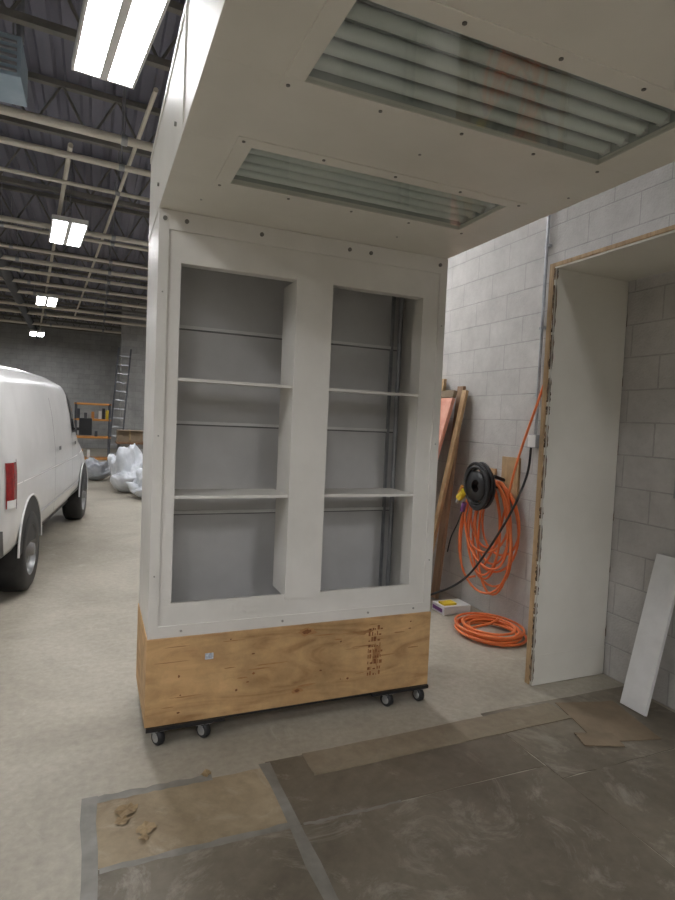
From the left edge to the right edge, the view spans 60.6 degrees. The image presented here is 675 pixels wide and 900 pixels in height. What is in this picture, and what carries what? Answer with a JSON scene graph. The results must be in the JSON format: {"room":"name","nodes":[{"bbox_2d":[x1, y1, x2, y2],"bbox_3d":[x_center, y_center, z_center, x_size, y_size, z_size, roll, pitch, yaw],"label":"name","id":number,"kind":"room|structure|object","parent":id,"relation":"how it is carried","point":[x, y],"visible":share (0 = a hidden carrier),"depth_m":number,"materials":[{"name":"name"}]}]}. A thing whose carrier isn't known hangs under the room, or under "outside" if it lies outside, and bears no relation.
{"room":"warehouse workshop","nodes":[
{"label":"warehouse workshop","id":0,"kind":"room"},
{"bbox_2d":[0,234,39,339],"bbox_3d":[-7.231,-4.095,12.768,0.870,0.910,21.607,1,3,-23],"label":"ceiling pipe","id":1,"kind":"object","parent":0,"point":[7,275],"depth_m":13.55,"materials":[{"name":"grey metal"}]},
{"bbox_2d":[29,315,44,336],"bbox_3d":[-10.526,-4.562,20.264,0.460,1.000,1.260,1,3,-29],"label":"ceiling light","id":2,"kind":"object","parent":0,"point":[37,332],"depth_m":19.96,"materials":[{"name":"white plastic"}]},
{"bbox_2d":[35,266,57,306],"bbox_3d":[-7.056,-4.104,14.037,0.460,1.000,1.260,1,3,-29],"label":"ceiling light","id":3,"kind":"object","parent":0,"point":[41,299],"depth_m":13.88,"materials":[{"name":"white plastic"}]},
{"bbox_2d":[0,313,120,448],"bbox_3d":[-12.796,-2.756,22.799,12.070,5.250,0.200,1,3,-23],"label":"wall","id":4,"kind":"structure","parent":0,"point":[82,363],"depth_m":23.57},
{"bbox_2d":[0,307,120,334],"bbox_3d":[-11.936,-4.859,20.881,12.053,0.570,0.070,1,3,-28],"label":"joist","id":5,"kind":"object","parent":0,"point":[0,307],"depth_m":21.73,"materials":[{"name":"grey metal"}]},
{"bbox_2d":[0,306,120,333],"bbox_3d":[-10.820,-4.518,18.222,12.030,0.894,0.109,1,3,-28],"label":"ceiling pipe","id":6,"kind":"object","parent":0,"point":[3,320],"depth_m":19.14,"materials":[{"name":"grey metal"}]},
{"bbox_2d":[0,291,121,320],"bbox_3d":[-10.464,-4.624,17.386,12.053,0.570,0.070,1,3,-28],"label":"joist","id":7,"kind":"object","parent":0,"point":[3,306],"depth_m":18.37,"materials":[{"name":"grey metal"}]},
{"bbox_2d":[0,298,121,328],"bbox_3d":[-11.200,-4.741,19.134,12.053,0.570,0.070,1,3,-28],"label":"joist","id":8,"kind":"object","parent":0,"point":[3,299],"depth_m":20.10,"materials":[{"name":"grey metal"}]},
{"bbox_2d":[0,294,145,326],"bbox_3d":[-9.928,-4.375,16.106,12.030,0.894,0.109,1,3,-28],"label":"ceiling pipe","id":9,"kind":"object","parent":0,"point":[1,309],"depth_m":17.23,"materials":[{"name":"grey metal"}]},
{"bbox_2d":[0,276,146,314],"bbox_3d":[-9.728,-4.506,15.639,12.053,0.570,0.070,1,3,-28],"label":"joist","id":10,"kind":"object","parent":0,"point":[5,296],"depth_m":16.88,"materials":[{"name":"grey metal"}]},
{"bbox_2d":[0,277,146,319],"bbox_3d":[-9.271,-4.247,14.544,12.030,0.938,0.097,1,3,-28],"label":"ceiling pipe","id":11,"kind":"object","parent":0,"point":[1,301],"depth_m":15.68,"materials":[{"name":"grey metal"}]},
{"bbox_2d":[0,0,185,325],"bbox_3d":[-5.175,-4.168,5.149,12.500,0.160,38.200,1,3,-23],"label":"ceiling","id":12,"kind":"structure","parent":0,"point":[46,54],"depth_m":8.11,"materials":[{"name":"metal"}]},
{"bbox_2d":[0,0,27,106],"bbox_3d":[-2.800,-3.489,4.771,0.409,0.950,0.520,1,3,-23],"label":"heater","id":13,"kind":"object","parent":12,"relation":"attached to","point":[13,65],"visible":0.94,"depth_m":4.68,"materials":[{"name":"metal"}]},
{"bbox_2d":[48,159,88,247],"bbox_3d":[-3.990,-3.701,8.561,0.460,1.000,1.260,1,3,-29],"label":"ceiling light","id":14,"kind":"object","parent":12,"relation":"hanging from","point":[64,230],"depth_m":8.39,"materials":[{"name":"white plastic"}]},
{"bbox_2d":[0,242,146,285],"bbox_3d":[-8.255,-4.270,12.144,12.053,0.570,0.070,1,3,-28],"label":"joist","id":15,"kind":"object","parent":12,"relation":"attached to","point":[0,242],"depth_m":13.30,"materials":[{"name":"grey metal"}]},
{"bbox_2d":[0,243,146,299],"bbox_3d":[-8.146,-4.095,11.875,12.030,0.882,0.085,1,3,-28],"label":"ceiling pipe","id":16,"kind":"object","parent":12,"relation":"hanging from","point":[107,292],"depth_m":13.07,"materials":[{"name":"grey metal"}]},
{"bbox_2d":[0,258,146,308],"bbox_3d":[-8.650,-4.173,13.071,12.030,0.888,0.097,1,3,-28],"label":"ceiling pipe","id":17,"kind":"object","parent":12,"relation":"hanging from","point":[34,292],"depth_m":14.33,"materials":[{"name":"grey metal"}]},
{"bbox_2d":[0,221,147,270],"bbox_3d":[-7.519,-4.152,10.396,12.053,0.570,0.070,1,3,-28],"label":"joist","id":18,"kind":"object","parent":12,"relation":"attached to","point":[3,221],"depth_m":11.61,"materials":[{"name":"grey metal"}]},
{"bbox_2d":[0,262,147,303],"bbox_3d":[-8.991,-4.388,13.891,12.053,0.570,0.070,1,3,-28],"label":"joist","id":19,"kind":"object","parent":12,"relation":"attached to","point":[15,264],"depth_m":15.06,"materials":[{"name":"grey metal"}]},
{"bbox_2d":[0,196,147,269],"bbox_3d":[-6.983,-3.912,9.116,12.030,0.876,0.072,1,3,-28],"label":"ceiling pipe","id":20,"kind":"object","parent":12,"relation":"hanging from","point":[10,245],"depth_m":10.31,"materials":[{"name":"grey metal"}]},
{"bbox_2d":[0,224,147,280],"bbox_3d":[-7.332,-3.961,9.944,12.030,0.891,0.101,1,3,-28],"label":"ceiling pipe","id":21,"kind":"object","parent":12,"relation":"hanging from","point":[7,257],"depth_m":11.12,"materials":[{"name":"grey metal"}]},
{"bbox_2d":[0,225,147,289],"bbox_3d":[-7.604,-3.984,10.589,12.030,0.931,0.082,1,3,-28],"label":"ceiling pipe","id":22,"kind":"object","parent":12,"relation":"hanging from","point":[21,269],"depth_m":11.77,"materials":[{"name":"grey metal"}]},
{"bbox_2d":[0,182,148,245],"bbox_3d":[-6.325,-3.792,7.553,12.030,0.906,0.092,1,3,-28],"label":"ceiling pipe","id":23,"kind":"object","parent":12,"relation":"hanging from","point":[112,237],"depth_m":8.92,"materials":[{"name":"grey metal"}]},
{"bbox_2d":[0,173,148,251],"bbox_3d":[-6.556,-3.864,8.103,12.030,0.836,0.072,1,3,-28],"label":"ceiling pipe","id":24,"kind":"object","parent":12,"relation":"hanging from","point":[111,243],"depth_m":9.43,"materials":[{"name":"grey metal"}]},
{"bbox_2d":[0,184,149,246],"bbox_3d":[-6.783,-4.034,8.648,12.053,0.570,0.070,1,3,-28],"label":"joist","id":25,"kind":"object","parent":12,"relation":"attached to","point":[6,187],"depth_m":9.85,"materials":[{"name":"grey metal"}]},
{"bbox_2d":[0,151,149,201],"bbox_3d":[-5.702,-3.770,6.077,12.030,0.750,0.068,1,3,-28],"label":"ceiling pipe","id":26,"kind":"object","parent":12,"relation":"hanging from","point":[4,169],"depth_m":7.36,"materials":[{"name":"grey metal"}]},
{"bbox_2d":[0,147,150,211],"bbox_3d":[-6.046,-3.916,6.901,12.053,0.570,0.070,1,3,-28],"label":"joist","id":27,"kind":"object","parent":12,"relation":"attached to","point":[4,179],"depth_m":8.13,"materials":[{"name":"grey metal"}]},
{"bbox_2d":[0,86,150,176],"bbox_3d":[-5.202,-3.604,4.886,12.030,0.921,0.082,1,3,-28],"label":"ceiling pipe","id":28,"kind":"object","parent":12,"relation":"hanging from","point":[121,167],"depth_m":6.19,"materials":[{"name":"grey metal"}]},
{"bbox_2d":[0,87,153,151],"bbox_3d":[-4.969,-3.582,4.333,12.030,0.891,0.101,1,3,-28],"label":"ceiling pipe","id":29,"kind":"object","parent":12,"relation":"hanging from","point":[122,139],"depth_m":5.63,"materials":[{"name":"grey metal"}]},
{"bbox_2d":[0,71,160,157],"bbox_3d":[-5.310,-3.798,5.153,12.053,0.570,0.070,1,3,-28],"label":"joist","id":30,"kind":"object","parent":12,"relation":"attached to","point":[66,86],"depth_m":6.44,"materials":[{"name":"grey metal"}]},
{"bbox_2d":[0,0,183,71],"bbox_3d":[-4.574,-3.680,3.406,12.053,0.570,0.070,1,3,-28],"label":"joist","id":31,"kind":"object","parent":12,"relation":"attached to","point":[10,14],"depth_m":4.65,"materials":[{"name":"grey metal"}]},
{"bbox_2d":[39,87,157,329],"bbox_3d":[-6.556,-3.874,13.720,2.499,0.059,19.604,1,3,-23],"label":"ceiling pipe","id":32,"kind":"object","parent":12,"relation":"hanging from","point":[153,96],"depth_m":7.33,"materials":[{"name":"grey metal"}]},
{"bbox_2d":[71,0,169,89],"bbox_3d":[-1.505,-3.368,3.977,0.460,1.000,1.260,1,3,-30],"label":"ceiling light","id":33,"kind":"object","parent":12,"relation":"hanging from","point":[114,40],"depth_m":4.03,"materials":[{"name":"white plastic"}]},
{"bbox_2d":[119,300,146,453],"bbox_3d":[-5.907,-2.217,18.997,2.320,5.150,0.200,1,3,-23],"label":"wall partition","id":34,"kind":"structure","parent":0,"point":[132,337],"depth_m":18.59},
{"bbox_2d":[0,448,674,899],"bbox_3d":[-5.515,1.148,5.364,12.470,0.200,38.400,1,3,-23],"label":"floor","id":35,"kind":"structure","parent":0,"point":[72,729],"depth_m":3.12,"materials":[{"name":"concrete"}]},
{"bbox_2d":[0,365,92,591],"bbox_3d":[-4.071,0.087,6.321,2.280,1.948,5.370,2,3,-17],"label":"cargo van","id":36,"kind":"object","parent":35,"relation":"on","point":[43,467],"visible":1,"depth_m":5.01,"materials":[{"name":"white paint"}]},
{"bbox_2d":[74,402,110,460],"bbox_3d":[-6.359,-0.338,14.993,0.870,1.749,0.550,1,3,-23],"label":"storage rack","id":37,"kind":"object","parent":35,"relation":"on","point":[105,417],"visible":0.66,"depth_m":14.85,"materials":[{"name":"orange metal"}]},
{"bbox_2d":[85,457,110,479],"bbox_3d":[-5.420,0.421,12.964,0.691,0.515,0.707,1,3,-23],"label":"trash bag","id":38,"kind":"object","parent":35,"relation":"on","point":[96,470],"visible":0.77,"depth_m":12.79,"materials":[{"name":"grey plastic"}]},
{"bbox_2d":[110,347,131,453],"bbox_3d":[-6.831,-1.413,18.108,0.660,3.601,0.384,1,3,-23],"label":"ladder","id":39,"kind":"object","parent":35,"relation":"on","point":[118,355],"visible":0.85,"depth_m":18.11,"materials":[{"name":"metal"}]},
{"bbox_2d":[107,443,142,491],"bbox_3d":[-4.061,0.344,11.226,0.757,0.958,0.885,1,3,-23],"label":"plastic sheeting","id":40,"kind":"object","parent":35,"relation":"on","point":[123,466],"visible":0.73,"depth_m":10.94,"materials":[{"name":"white plastic"}]},
{"bbox_2d":[115,440,142,448],"bbox_3d":[-4.277,0.281,12.731,1.150,0.919,0.700,1,3,-23],"label":"workbench","id":41,"kind":"object","parent":35,"relation":"on","point":[119,444],"visible":0.27,"depth_m":12.28,"materials":[{"name":"wood"}]},
{"bbox_2d":[116,429,142,441],"bbox_3d":[-4.491,-0.304,12.488,0.520,0.251,0.510,1,3,-23],"label":"cardboard box","id":42,"kind":"object","parent":41,"relation":"on","point":[121,435],"visible":1,"depth_m":12.35,"materials":[{"name":"brown cardboard"}]},
{"bbox_2d":[126,468,142,497],"bbox_3d":[-3.429,0.603,10.575,0.674,0.561,0.708,4,3,24],"label":"plastic sheeting","id":43,"kind":"object","parent":35,"relation":"on","point":[135,487],"visible":0.36,"depth_m":10.34,"materials":[{"name":"white plastic"}]},
{"bbox_2d":[96,768,286,868],"bbox_3d":[-0.574,1.415,2.261,0.711,0.002,0.377,1,3,-23],"label":"paper sheet","id":44,"kind":"object","parent":35,"relation":"on","point":[242,802],"visible":1,"depth_m":2.24,"materials":[{"name":"brown paper"}]},
{"bbox_2d":[114,769,210,839],"bbox_3d":[-0.719,1.397,2.330,0.220,0.012,0.460,4,3,19],"label":"paper scraps","id":45,"kind":"object","parent":44,"relation":"on","point":[122,810],"visible":1,"depth_m":2.19,"materials":[{"name":"beige paper"}]},
{"bbox_2d":[97,828,323,899],"bbox_3d":[-0.030,1.503,0.970,0.712,0.002,2.426,1,3,-23],"label":"sheet","id":46,"kind":"object","parent":35,"relation":"on","point":[270,866],"visible":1,"depth_m":1.95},
{"bbox_2d":[80,762,401,899],"bbox_3d":[0.084,1.492,1.240,1.216,0.001,2.830,1,3,-23],"label":"tape strips","id":47,"kind":"object","parent":46,"relation":"on","point":[88,832],"visible":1,"depth_m":2.12,"materials":[{"name":"grey plastic"}]},
{"bbox_2d":[136,208,447,745],"bbox_3d":[-0.248,0.152,3.167,1.524,2.466,0.600,1,3,-23],"label":"display cabinet","id":48,"kind":"object","parent":35,"relation":"on","point":[292,399],"visible":1,"depth_m":3.11,"materials":[{"name":"white paint"}]},
{"bbox_2d":[148,0,674,258],"bbox_3d":[0.197,-1.231,2.185,1.528,0.439,2.580,1,3,-23],"label":"canopy","id":49,"kind":"object","parent":48,"relation":"on","point":[446,129],"visible":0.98,"depth_m":1.75,"materials":[{"name":"beige paint"}]},
{"bbox_2d":[265,733,544,824],"bbox_3d":[0.317,1.436,2.644,1.222,0.002,0.447,1,3,-23],"label":"sheet","id":50,"kind":"object","parent":35,"relation":"on","point":[311,797],"visible":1,"depth_m":2.55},
{"bbox_2d":[302,703,570,775],"bbox_3d":[0.552,1.430,2.906,1.505,0.004,0.177,1,3,-24],"label":"strip","id":51,"kind":"object","parent":50,"relation":"on","point":[348,756],"visible":1,"depth_m":2.85,"materials":[{"name":"brown cardboard"}]},
{"bbox_2d":[441,379,446,390],"bbox_3d":[0.834,0.318,5.483,0.260,1.987,0.150,1,3,-23],"label":"plank","id":52,"kind":"object","parent":35,"relation":"on","point":[444,381],"visible":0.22,"depth_m":5.41,"materials":[{"name":"brown wood"}]},
{"bbox_2d":[438,390,456,457],"bbox_3d":[0.688,0.385,5.257,0.535,1.870,0.450,1,3,-23],"label":"panel","id":53,"kind":"object","parent":35,"relation":"on","point":[448,397],"visible":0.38,"depth_m":5.11,"materials":[{"name":"cardboard"}]},
{"bbox_2d":[431,386,465,598],"bbox_3d":[0.992,0.379,5.184,0.200,1.905,0.090,1,3,-23],"label":"plank","id":54,"kind":"object","parent":35,"relation":"on","point":[443,527],"visible":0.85,"depth_m":5.16,"materials":[{"name":"brown wood"}]},
{"bbox_2d":[433,390,468,551],"bbox_3d":[0.919,0.403,5.062,0.391,1.870,0.060,1,3,-23],"label":"plank","id":55,"kind":"object","parent":35,"relation":"on","point":[464,395],"visible":0.56,"depth_m":5.05,"materials":[{"name":"brown wood"}]},
{"bbox_2d":[432,599,470,614],"bbox_3d":[0.955,1.314,4.872,0.270,0.084,0.180,1,3,-23],"label":"carton","id":56,"kind":"object","parent":35,"relation":"on","point":[449,606],"visible":0.98,"depth_m":4.81,"materials":[{"name":"white cardboard"}]},
{"bbox_2d":[301,766,674,899],"bbox_3d":[0.870,1.524,1.337,1.217,0.002,2.401,1,3,-23],"label":"sheet","id":57,"kind":"object","parent":35,"relation":"on","point":[531,834],"visible":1,"depth_m":2.13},
{"bbox_2d":[454,612,526,646],"bbox_3d":[1.145,1.343,4.360,0.506,0.090,0.581,1,3,-23],"label":"hose","id":58,"kind":"object","parent":35,"relation":"on","point":[484,619],"visible":1,"depth_m":4.29,"materials":[{"name":"orange rubber"}]},
{"bbox_2d":[481,686,674,778],"bbox_3d":[1.384,1.462,3.074,1.080,0.002,0.608,1,3,-23],"label":"sheet","id":59,"kind":"object","parent":35,"relation":"on","point":[556,745],"visible":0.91,"depth_m":2.90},
{"bbox_2d":[555,701,660,740],"bbox_3d":[1.448,1.459,3.123,0.362,0.004,0.408,2,3,-8],"label":"cardboard sheet","id":60,"kind":"object","parent":59,"relation":"on","point":[604,716],"visible":1,"depth_m":3.12,"materials":[{"name":"brown cardboard"}]},
{"bbox_2d":[574,732,624,746],"bbox_3d":[1.318,1.459,2.915,0.206,0.003,0.127,2,3,-3],"label":"cardboard sheet","id":61,"kind":"object","parent":60,"relation":"on","point":[589,738],"visible":1,"depth_m":2.91,"materials":[{"name":"brown cardboard"}]},
{"bbox_2d":[620,554,674,716],"bbox_3d":[1.782,1.036,3.275,0.233,0.862,0.165,1,3,-23],"label":"board","id":62,"kind":"object","parent":59,"relation":"on","point":[648,648],"visible":1,"depth_m":3.27,"materials":[{"name":"white wood"}]},
{"bbox_2d":[431,161,674,709],"bbox_3d":[0.254,-1.439,7.620,0.200,5.250,38.400,1,3,-23],"label":"wall","id":63,"kind":"structure","parent":0,"point":[495,286],"depth_m":4.32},
{"bbox_2d":[447,462,501,551],"bbox_3d":[1.159,0.485,4.704,0.319,0.797,0.516,1,3,-23],"label":"cable reel","id":64,"kind":"object","parent":63,"relation":"attached to","point":[480,487],"visible":1,"depth_m":4.56,"materials":[{"name":"plastic"}]},
{"bbox_2d":[490,456,520,499],"bbox_3d":[1.276,0.212,4.694,0.123,0.330,0.460,1,3,-23],"label":"board","id":65,"kind":"object","parent":63,"relation":"attached to","point":[508,463],"visible":0.47,"depth_m":4.59,"materials":[{"name":"brown wood"}]},
{"bbox_2d":[458,385,542,595],"bbox_3d":[1.316,0.133,4.508,0.114,2.097,1.034,1,3,-24],"label":"air hose","id":66,"kind":"object","parent":65,"relation":"hanging from","point":[507,497],"visible":0.74,"depth_m":4.57,"materials":[{"name":"rubber"}]},
{"bbox_2d":[528,434,539,447],"bbox_3d":[1.474,-0.066,4.324,0.059,0.100,0.090,1,3,-23],"label":"junction box","id":67,"kind":"object","parent":63,"relation":"attached to","point":[533,439],"visible":0.91,"depth_m":4.29,"materials":[{"name":"metal"}]},
{"bbox_2d":[431,448,531,595],"bbox_3d":[0.924,0.656,4.672,1.175,1.426,0.249,4,3,23],"label":"power cord","id":68,"kind":"object","parent":67,"relation":"attached to","point":[530,450],"visible":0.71,"depth_m":4.43,"materials":[{"name":"black rubber"}]},
{"bbox_2d":[534,215,551,434],"bbox_3d":[1.561,-1.802,4.244,0.036,3.380,0.050,1,3,-23],"label":"conduit","id":69,"kind":"object","parent":63,"relation":"attached to","point":[547,245],"visible":0.6,"depth_m":4.27,"materials":[{"name":"metal"}]},
{"bbox_2d":[525,225,674,685],"bbox_3d":[1.945,0.244,2.491,0.588,2.533,2.425,1,3,-23],"label":"frame","id":70,"kind":"object","parent":63,"relation":"attached to","point":[586,325],"visible":1,"depth_m":3.53,"materials":[{"name":"beige paint"}]}
]}

